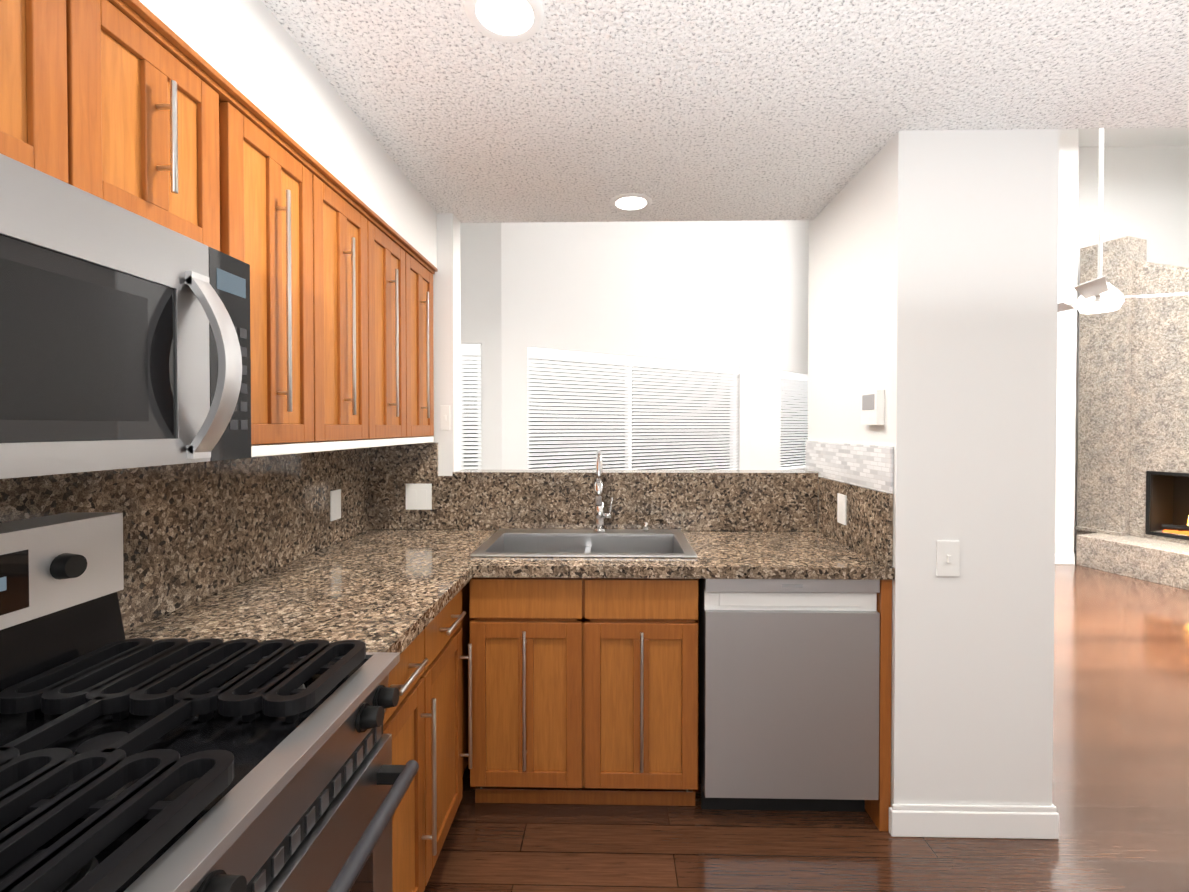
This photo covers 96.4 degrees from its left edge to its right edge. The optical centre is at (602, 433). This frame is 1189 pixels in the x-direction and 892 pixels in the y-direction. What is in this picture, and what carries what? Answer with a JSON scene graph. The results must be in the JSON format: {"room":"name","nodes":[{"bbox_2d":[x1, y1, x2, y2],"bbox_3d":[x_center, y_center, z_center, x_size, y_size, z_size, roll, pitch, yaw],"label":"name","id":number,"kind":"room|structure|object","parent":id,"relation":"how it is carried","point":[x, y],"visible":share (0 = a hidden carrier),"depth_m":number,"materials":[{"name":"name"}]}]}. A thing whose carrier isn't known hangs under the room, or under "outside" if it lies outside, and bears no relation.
{"room":"kitchen","nodes":[
{"label":"kitchen","id":0,"kind":"room"},
{"bbox_2d":[139,0,436,267],"bbox_3d":[-1.039,-0.867,0.375,0.455,4.500,7.000,0,1,1],"label":"wall","id":1,"kind":"structure","parent":0,"point":[253,52],"depth_m":1.38,"materials":[{"name":"white paint"}]},
{"bbox_2d":[0,0,119,206],"bbox_3d":[-0.973,-0.543,0.653,0.329,0.375,0.412,0,1,1],"label":"upper cabinet","id":2,"kind":"object","parent":1,"relation":"attached to","point":[60,59],"depth_m":0.80,"materials":[{"name":"brown wood"}]},
{"bbox_2d":[0,153,250,478],"bbox_3d":[-0.909,-0.146,0.738,0.455,0.413,0.788,0,1,1],"label":"microwave","id":3,"kind":"object","parent":2,"relation":"attached to","point":[124,338],"visible":1,"depth_m":0.81,"materials":[{"name":"silver metal"}]},
{"bbox_2d":[120,0,231,256],"bbox_3d":[-0.967,-0.547,0.948,0.329,0.375,0.381,0,1,1],"label":"upper cabinet","id":4,"kind":"object","parent":1,"relation":"attached to","point":[138,107],"depth_m":0.98,"materials":[{"name":"brown wood"}]},
{"bbox_2d":[0,448,369,631],"bbox_3d":[-1.115,0.256,1.390,0.018,0.403,2.197,0,1,1],"label":"backsplash","id":5,"kind":"structure","parent":1,"relation":"attached to","point":[195,532],"depth_m":1.48,"materials":[{"name":"brown stone"}]},
{"bbox_2d":[330,489,340,520],"bbox_3d":[-1.086,0.290,2.166,0.008,0.120,0.075,0,1,1],"label":"electrical outlet","id":6,"kind":"object","parent":5,"relation":"attached to","point":[335,504],"visible":1,"depth_m":2.16,"materials":[{"name":"white plastic"}]},
{"bbox_2d":[228,81,331,451],"bbox_3d":[-0.960,-0.357,1.328,0.329,0.765,0.376,0,1,1],"label":"upper cabinet","id":7,"kind":"object","parent":1,"relation":"attached to","point":[280,194],"depth_m":1.31,"materials":[{"name":"brown wood"}]},
{"bbox_2d":[332,174,383,447],"bbox_3d":[-0.953,-0.361,1.628,0.329,0.765,0.427,0,1,1],"label":"upper cabinet","id":8,"kind":"object","parent":1,"relation":"attached to","point":[357,418],"depth_m":1.69,"materials":[{"name":"brown wood"}]},
{"bbox_2d":[380,218,415,443],"bbox_3d":[-0.947,-0.365,1.953,0.329,0.765,0.427,0,1,1],"label":"upper cabinet","id":9,"kind":"object","parent":1,"relation":"attached to","point":[397,256],"depth_m":2.02,"materials":[{"name":"brown wood"}]},
{"bbox_2d":[416,250,435,439],"bbox_3d":[-0.941,-0.369,2.252,0.329,0.765,0.376,0,1,1],"label":"upper cabinet","id":10,"kind":"object","parent":1,"relation":"attached to","point":[425,269],"depth_m":2.29,"materials":[{"name":"brown wood"}]},
{"bbox_2d":[429,213,819,476],"bbox_3d":[0.157,-0.894,2.511,2.760,4.500,0.120,0,1,1],"label":"wall","id":11,"kind":"structure","parent":0,"point":[447,329],"depth_m":2.46,"materials":[{"name":"white paint"}]},
{"bbox_2d":[440,406,449,429],"bbox_3d":[-0.732,-0.074,2.473,0.045,0.115,0.012,0,1,1],"label":"light switch","id":12,"kind":"object","parent":11,"relation":"attached to","point":[444,417],"visible":1,"depth_m":2.47,"materials":[{"name":"white plastic"}]},
{"bbox_2d":[369,443,817,530],"bbox_3d":[-0.048,0.242,2.527,2.068,0.403,0.155,0,1,1],"label":"backsplash","id":13,"kind":"structure","parent":11,"relation":"attached to","point":[734,500],"depth_m":2.45,"materials":[{"name":"brown stone"}]},
{"bbox_2d":[406,484,431,509],"bbox_3d":[-0.851,0.291,2.462,0.120,0.120,0.008,0,1,1],"label":"switch plate","id":14,"kind":"object","parent":13,"relation":"attached to","point":[418,496],"visible":1,"depth_m":2.46,"materials":[{"name":"white plastic"}]},
{"bbox_2d":[460,220,808,469],"bbox_3d":[0.800,-0.927,5.121,4.716,4.500,0.328,0,1,-34],"label":"wall","id":15,"kind":"structure","parent":0,"point":[734,293],"depth_m":4.62,"materials":[{"name":"white paint"}]},
{"bbox_2d":[461,345,481,469],"bbox_3d":[-0.982,-0.112,3.941,0.176,1.096,0.120,0,1,-7],"label":"nook window","id":16,"kind":"structure","parent":15,"relation":"in","point":[478,413],"depth_m":3.96,"materials":[{"name":"white paint"}]},
{"bbox_2d":[461,344,480,468],"bbox_3d":[-0.980,-0.121,3.925,0.164,1.074,0.043,0,1,-7],"label":"window blind","id":17,"kind":"object","parent":16,"relation":"attached to","point":[470,353],"visible":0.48,"depth_m":3.92,"materials":[{"name":"white plastic"}]},
{"bbox_2d":[528,358,735,468],"bbox_3d":[0.380,-0.122,4.714,2.316,1.096,0.120,0,1,-33],"label":"nook window","id":18,"kind":"structure","parent":15,"relation":"in","point":[631,422],"depth_m":4.66,"materials":[{"name":"white paint"}]},
{"bbox_2d":[528,347,738,469],"bbox_3d":[0.389,-0.131,4.701,2.304,1.074,0.043,0,1,-33],"label":"window blind","id":19,"kind":"object","parent":18,"relation":"attached to","point":[584,359],"visible":0.83,"depth_m":4.58,"materials":[{"name":"white plastic"}]},
{"bbox_2d":[782,465,804,469],"bbox_3d":[2.262,-0.140,6.113,0.926,1.096,0.120,-1,1,-41],"label":"nook window","id":20,"kind":"structure","parent":15,"relation":"in","point":[803,468],"depth_m":5.99,"materials":[{"name":"white paint"}]},
{"bbox_2d":[781,371,807,469],"bbox_3d":[2.272,-0.149,6.101,0.914,1.074,0.043,-1,1,-41],"label":"window blind","id":21,"kind":"object","parent":15,"relation":"attached to","point":[788,377],"visible":0.54,"depth_m":6.00,"materials":[{"name":"white plastic"}]},
{"bbox_2d":[261,0,1188,222],"bbox_3d":[2.879,-1.048,-0.348,8.320,0.120,5.720,0,1,1],"label":"ceiling","id":22,"kind":"structure","parent":0,"point":[677,110],"depth_m":1.55,"materials":[{"name":"white paint"}]},
{"bbox_2d":[465,0,543,42],"bbox_3d":[-0.233,-1.002,1.273,0.188,0.012,0.188,0,1,1],"label":"recessed light","id":23,"kind":"object","parent":22,"relation":"in","point":[510,21],"visible":0.96,"depth_m":1.28,"materials":[{"name":"white paint"}]},
{"bbox_2d":[610,193,651,212],"bbox_3d":[0.127,-1.016,2.350,0.188,0.012,0.188,0,1,1],"label":"recessed light","id":24,"kind":"object","parent":22,"relation":"in","point":[631,202],"visible":0.94,"depth_m":2.34,"materials":[{"name":"white paint"}]},
{"bbox_2d":[424,551,1188,891],"bbox_3d":[2.245,1.397,2.387,9.900,0.080,11.300,0,1,1],"label":"floor","id":25,"kind":"structure","parent":0,"point":[1120,791],"depth_m":1.83,"materials":[{"name":"brown wood"}]},
{"bbox_2d":[0,512,418,891],"bbox_3d":[-0.744,0.773,0.730,0.747,1.210,0.752,0,1,1],"label":"stove","id":26,"kind":"object","parent":25,"relation":"on","point":[181,765],"visible":1,"depth_m":0.83,"materials":[{"name":"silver metal"}]},
{"bbox_2d":[383,614,438,891],"bbox_3d":[-0.797,0.937,1.321,0.620,0.868,0.392,0,1,1],"label":"base cabinet","id":27,"kind":"object","parent":25,"relation":"on","point":[427,722],"depth_m":1.40,"materials":[{"name":"brown wood"}]},
{"bbox_2d":[439,582,471,853],"bbox_3d":[-0.791,0.933,1.650,0.620,0.868,0.481,0,1,1],"label":"base cabinet","id":28,"kind":"object","parent":25,"relation":"on","point":[455,647],"depth_m":1.73,"materials":[{"name":"brown wood"}]},
{"bbox_2d":[124,561,475,653],"bbox_3d":[-0.788,0.479,1.464,0.667,0.040,0.690,0,1,1],"label":"countertop","id":29,"kind":"structure","parent":28,"relation":"on","point":[388,590],"depth_m":1.42,"materials":[{"name":"brown stone"}]},
{"bbox_2d":[295,529,894,579],"bbox_3d":[-0.056,0.470,2.146,2.104,0.040,0.648,0,1,1],"label":"countertop","id":30,"kind":"structure","parent":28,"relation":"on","point":[720,554],"depth_m":1.93,"materials":[{"name":"brown stone"}]},
{"bbox_2d":[470,529,696,557],"bbox_3d":[-0.065,0.534,2.193,0.830,0.188,0.500,0,1,1],"label":"sink","id":31,"kind":"object","parent":30,"relation":"in","point":[583,543],"visible":0.29,"depth_m":2.34,"materials":[{"name":"silver metal"}]},
{"bbox_2d":[593,450,648,531],"bbox_3d":[0.081,0.254,2.308,0.249,0.366,0.217,0,1,1],"label":"faucet","id":32,"kind":"object","parent":30,"relation":"on","point":[600,515],"visible":0.96,"depth_m":2.36,"materials":[{"name":"silver metal"}]},
{"bbox_2d":[469,577,698,805],"bbox_3d":[-0.061,0.926,2.133,0.810,0.868,0.630,0,1,1],"label":"base cabinet","id":33,"kind":"object","parent":25,"relation":"on","point":[585,690],"visible":0.92,"depth_m":1.86,"materials":[{"name":"brown wood"}]},
{"bbox_2d":[699,579,879,811],"bbox_3d":[0.657,0.928,2.119,0.592,0.866,0.589,0,1,1],"label":"dishwasher","id":34,"kind":"object","parent":25,"relation":"on","point":[788,694],"visible":0.88,"depth_m":1.83,"materials":[{"name":"silver metal"}]},
{"bbox_2d":[865,580,891,830],"bbox_3d":[0.976,0.927,2.127,0.038,0.868,0.616,0,1,1],"label":"end panel","id":35,"kind":"object","parent":25,"relation":"on","point":[877,811],"visible":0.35,"depth_m":1.82,"materials":[{"name":"brown wood"}]},
{"bbox_2d":[1075,236,1188,589],"bbox_3d":[5.576,-0.308,4.464,1.099,3.279,2.599,0,1,-20],"label":"fireplace","id":36,"kind":"object","parent":25,"relation":"on","point":[1133,451],"visible":0.98,"depth_m":5.26,"materials":[{"name":"beige stone"}]},
{"bbox_2d":[808,129,1059,806],"bbox_3d":[1.266,-0.890,2.188,0.530,4.500,0.820,0,1,1],"label":"wall","id":37,"kind":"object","parent":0,"point":[933,288],"visible":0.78,"depth_m":1.79,"materials":[{"name":"white paint"}]},
{"bbox_2d":[805,441,892,565],"bbox_3d":[0.990,0.243,2.214,0.018,0.408,0.802,0,1,1],"label":"backsplash","id":38,"kind":"structure","parent":37,"relation":"attached to","point":[860,476],"depth_m":2.04,"materials":[{"name":"brown stone"}]},
{"bbox_2d":[837,493,846,524],"bbox_3d":[0.976,0.307,2.169,0.008,0.120,0.075,0,1,1],"label":"electrical outlet","id":39,"kind":"object","parent":38,"relation":"attached to","point":[841,507],"visible":1,"depth_m":2.16,"materials":[{"name":"white plastic"}]},
{"bbox_2d":[861,389,883,424],"bbox_3d":[0.980,-0.095,1.934,0.030,0.125,0.120,0,1,1],"label":"thermostat","id":40,"kind":"object","parent":37,"relation":"attached to","point":[872,407],"visible":1,"depth_m":1.90,"materials":[{"name":"white plastic"}]},
{"bbox_2d":[936,541,959,575],"bbox_3d":[1.165,0.421,1.790,0.075,0.120,0.012,0,1,1],"label":"light switch","id":41,"kind":"object","parent":37,"relation":"attached to","point":[947,558],"visible":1,"depth_m":1.79,"materials":[{"name":"white plastic"}]},
{"bbox_2d":[889,804,1052,838],"bbox_3d":[1.249,1.311,1.805,0.540,0.108,0.024,0,1,1],"label":"baseboard","id":42,"kind":"structure","parent":37,"relation":"attached to","point":[976,821],"depth_m":1.79,"materials":[{"name":"white paint"}]},
{"bbox_2d":[1053,805,1058,838],"bbox_3d":[1.539,1.306,2.203,0.013,0.108,0.834,0,1,1],"label":"baseboard","id":43,"kind":"structure","parent":37,"relation":"attached to","point":[1055,815],"depth_m":1.79,"materials":[{"name":"white paint"}]},
{"bbox_2d":[1055,129,1188,553],"bbox_3d":[2.921,-0.884,1.669,8.320,4.500,9.950,0,1,1],"label":"wall","id":44,"kind":"structure","parent":0,"point":[1145,193],"depth_m":5.90,"materials":[{"name":"white paint"}]},
{"bbox_2d":[1055,554,1074,564],"bbox_3d":[3.706,1.266,5.379,2.100,0.108,0.013,0,1,1],"label":"baseboard","id":45,"kind":"structure","parent":44,"relation":"attached to","point":[1060,559],"depth_m":5.35,"materials":[{"name":"white paint"}]},
{"bbox_2d":[1079,128,1188,146],"bbox_3d":[2.295,-3.224,4.803,9.900,0.100,6.350,0,1,1],"label":"ceiling","id":46,"kind":"structure","parent":0,"point":[1132,137],"depth_m":5.72,"materials":[{"name":"white paint"}]},
{"bbox_2d":[1058,128,1188,313],"bbox_3d":[3.694,-2.030,3.941,1.214,2.264,1.203,0,1,1],"label":"ceiling fan","id":47,"kind":"object","parent":46,"relation":"hanging from","point":[1100,294],"visible":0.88,"depth_m":3.82,"materials":[{"name":"white paint"}]},
{"label":"outside","id":48,"kind":"structure","parent":0,"visible":0},
{"bbox_2d":[463,359,807,469],"bbox_3d":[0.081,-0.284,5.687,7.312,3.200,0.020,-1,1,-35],"label":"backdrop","id":49,"kind":"structure","parent":48,"point":[632,426],"depth_m":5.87,"materials":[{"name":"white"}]}
]}

